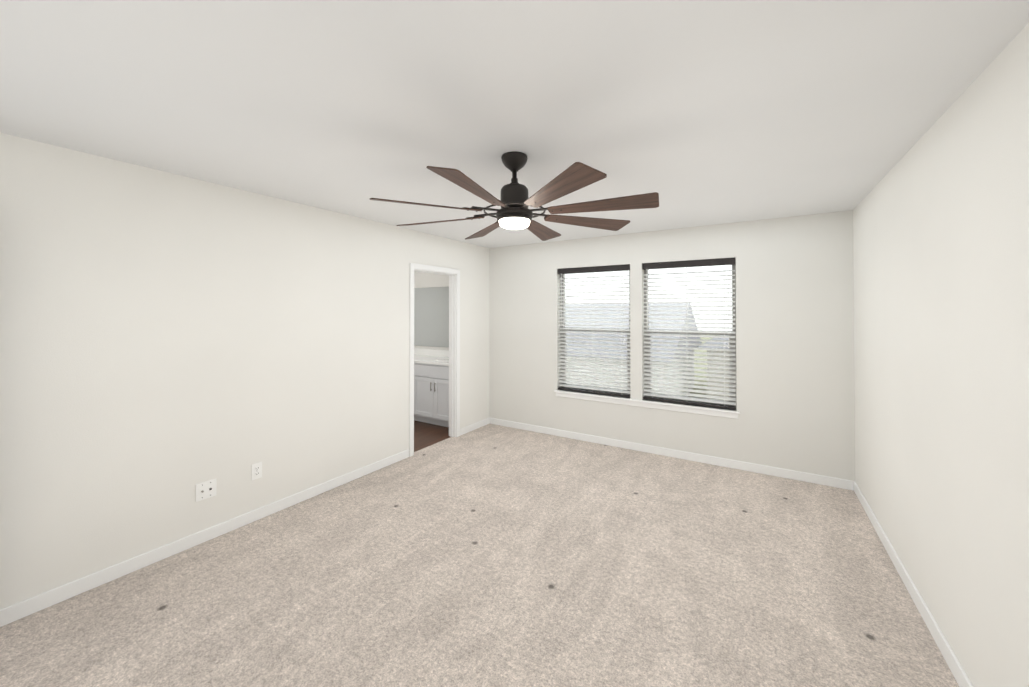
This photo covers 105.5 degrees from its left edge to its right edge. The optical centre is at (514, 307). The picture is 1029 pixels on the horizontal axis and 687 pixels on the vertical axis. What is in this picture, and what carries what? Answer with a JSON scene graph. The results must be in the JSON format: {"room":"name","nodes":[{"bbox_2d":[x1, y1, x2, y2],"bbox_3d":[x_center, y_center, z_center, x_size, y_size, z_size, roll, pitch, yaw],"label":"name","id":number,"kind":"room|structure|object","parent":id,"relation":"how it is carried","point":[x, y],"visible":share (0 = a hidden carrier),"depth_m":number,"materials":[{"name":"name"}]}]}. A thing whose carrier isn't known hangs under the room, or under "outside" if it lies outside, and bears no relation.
{"room":"empty bedroom","nodes":[
{"label":"empty bedroom","id":0,"kind":"room"},
{"bbox_2d":[0,133,489,609],"bbox_3d":[-1.754,0.365,3.304,0.105,2.440,5.155,0,-1,32],"label":"wall","id":1,"kind":"structure","parent":0,"point":[169,341],"depth_m":2.52,"materials":[{"name":"paint"}]},
{"bbox_2d":[196,478,216,501],"bbox_3d":[-2.084,1.233,2.649,0.016,0.115,0.116,0,-1,32],"label":"outlet","id":2,"kind":"object","parent":1,"relation":"attached to","point":[206,490],"visible":1,"depth_m":2.65,"materials":[{"name":"white plastic"}]},
{"bbox_2d":[0,417,489,626],"bbox_3d":[-1.677,1.543,3.305,0.013,0.083,5.050,0,-1,32],"label":"baseboard","id":3,"kind":"structure","parent":1,"relation":"attached to","point":[26,607],"depth_m":2.50,"materials":[{"name":"white wood"}]},
{"bbox_2d":[251,462,261,479],"bbox_3d":[-1.921,1.216,2.919,0.008,0.115,0.070,0,-1,32],"label":"duplex electrical outlet","id":4,"kind":"object","parent":1,"relation":"attached to","point":[256,472],"visible":1,"depth_m":2.92,"materials":[{"name":"white plastic"}]},
{"bbox_2d":[409,263,459,456],"bbox_3d":[-0.958,0.557,4.585,0.137,2.081,0.827,0,-1,32],"label":"door frame","id":5,"kind":"structure","parent":1,"relation":"attached to","point":[454,351],"depth_m":4.85,"materials":[{"name":"white wood"}]},
{"bbox_2d":[0,424,958,686],"bbox_3d":[0.009,1.635,2.290,4.052,0.120,5.315,0,-1,32],"label":"floor carpet","id":6,"kind":"object","parent":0,"point":[492,556],"visible":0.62,"depth_m":2.16,"materials":[{"name":"beige carpet"}]},
{"bbox_2d":[0,0,1028,247],"bbox_3d":[-1.160,-0.918,3.042,6.805,0.120,5.315,0,-1,32],"label":"ceiling","id":7,"kind":"structure","parent":0,"point":[702,112],"depth_m":1.60,"materials":[{"name":"paint"}]},
{"bbox_2d":[370,151,658,240],"bbox_3d":[0.000,-0.661,2.239,1.546,0.411,1.546,0,-1,32],"label":"ceiling fan","id":8,"kind":"object","parent":7,"relation":"hanging from","point":[514,212],"visible":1,"depth_m":2.10,"materials":[{"name":"brown wood"}]},
{"bbox_2d":[414,210,854,480],"bbox_3d":[0.200,0.384,5.218,6.805,2.440,0.160,0,-1,32],"label":"wall","id":9,"kind":"structure","parent":0,"point":[795,397],"depth_m":3.86,"materials":[{"name":"paint"}]},
{"bbox_2d":[414,287,448,346],"bbox_3d":[-1.244,0.137,6.018,1.821,0.910,0.006,0,-1,32],"label":"vanity mirror","id":10,"kind":"object","parent":9,"relation":"attached to","point":[431,316],"visible":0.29,"depth_m":6.03,"materials":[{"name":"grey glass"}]},
{"bbox_2d":[414,348,448,355],"bbox_3d":[-1.249,0.685,6.005,1.884,0.100,0.020,0,-1,32],"label":"backsplash","id":11,"kind":"structure","parent":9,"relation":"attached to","point":[417,351],"depth_m":6.03,"materials":[{"name":"white stone"}]},
{"bbox_2d":[560,271,629,394],"bbox_3d":[0.990,0.267,4.785,0.915,1.525,0.056,0,-1,32],"label":"window","id":12,"kind":"structure","parent":9,"relation":"in","point":[563,280],"depth_m":4.82,"materials":[{"name":"grey"}]},
{"bbox_2d":[558,264,629,397],"bbox_3d":[0.944,0.264,4.711,0.903,1.518,0.076,0,-1,32],"label":"window blind","id":13,"kind":"object","parent":12,"relation":"attached to","point":[612,268],"visible":0.9,"depth_m":4.69,"materials":[{"name":"white plastic"}]},
{"bbox_2d":[554,390,739,418],"bbox_3d":[1.385,1.063,4.423,2.020,0.075,0.128,0,-1,32],"label":"window sill","id":14,"kind":"structure","parent":9,"relation":"attached to","point":[659,405],"depth_m":4.30,"materials":[{"name":"white wood"}]},
{"bbox_2d":[490,418,853,489],"bbox_3d":[1.301,1.554,4.420,3.869,0.083,0.013,0,-1,32],"label":"baseboard","id":15,"kind":"structure","parent":9,"relation":"attached to","point":[792,474],"depth_m":4.07,"materials":[{"name":"white wood"}]},
{"bbox_2d":[643,399,735,410],"bbox_3d":[1.836,1.034,4.160,0.915,0.022,0.100,0,-1,32],"label":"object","id":16,"kind":"structure","parent":9,"relation":"attached to","point":[688,404],"depth_m":4.13,"materials":[{"name":"black"}]},
{"bbox_2d":[644,258,736,408],"bbox_3d":[1.878,0.262,4.234,0.915,1.525,0.056,0,-1,32],"label":"window","id":17,"kind":"structure","parent":9,"relation":"in","point":[733,267],"depth_m":4.22,"materials":[{"name":"grey"}]},
{"bbox_2d":[642,257,735,409],"bbox_3d":[1.831,0.258,4.159,0.903,1.518,0.076,0,-1,32],"label":"window blind","id":18,"kind":"object","parent":17,"relation":"attached to","point":[694,263],"visible":0.94,"depth_m":4.13,"materials":[{"name":"white plastic"}]},
{"bbox_2d":[853,23,1028,686],"bbox_3d":[1.643,0.343,1.193,0.105,2.440,5.155,0,-1,32],"label":"wall","id":19,"kind":"structure","parent":0,"point":[941,285],"depth_m":1.63,"materials":[{"name":"paint"}]},
{"bbox_2d":[854,481,972,686],"bbox_3d":[1.621,1.523,1.257,0.013,0.083,5.050,0,-1,32],"label":"baseboard","id":20,"kind":"structure","parent":19,"relation":"attached to","point":[953,664],"depth_m":2.01,"materials":[{"name":"white wood"}]},
{"label":"outside","id":21,"kind":"structure","parent":0,"visible":0},
{"bbox_2d":[690,335,716,398],"bbox_3d":[25.694,5.080,42.606,85.000,0.200,89.340,0,-1,32],"label":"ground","id":22,"kind":"structure","parent":21,"point":[700,368],"depth_m":31.48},
{"bbox_2d":[565,303,701,395],"bbox_3d":[4.713,2.276,22.315,9.800,5.000,9.800,0,-1,32],"label":"house","id":23,"kind":"structure","parent":22,"relation":"on","point":[653,312],"depth_m":18.81,"materials":[{"name":"grey"}]},
{"bbox_2d":[698,335,729,400],"bbox_3d":[15.489,2.206,20.331,9.800,5.100,9.800,0,-1,32],"label":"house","id":24,"kind":"structure","parent":22,"relation":"on","point":[726,343],"depth_m":18.65,"materials":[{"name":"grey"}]},
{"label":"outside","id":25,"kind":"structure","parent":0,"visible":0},
{"bbox_2d":[414,420,449,451],"bbox_3d":[-2.208,1.665,5.168,2.752,0.116,2.765,0,-1,32],"label":"floor","id":26,"kind":"structure","parent":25,"point":[426,435],"depth_m":4.97,"materials":[{"name":"brown wood"}]},
{"bbox_2d":[414,364,448,426],"bbox_3d":[-0.933,1.184,5.494,0.812,0.844,0.546,0,-1,32],"label":"base cabinet","id":27,"kind":"object","parent":26,"relation":"on","point":[431,386],"depth_m":5.30,"materials":[{"name":"white paint"}]},
{"bbox_2d":[414,356,448,367],"bbox_3d":[-1.392,0.745,5.775,1.884,0.040,0.560,0,-1,32],"label":"countertop","id":28,"kind":"structure","parent":27,"relation":"on","point":[417,359],"depth_m":5.44,"materials":[{"name":"white stone"}]}
]}

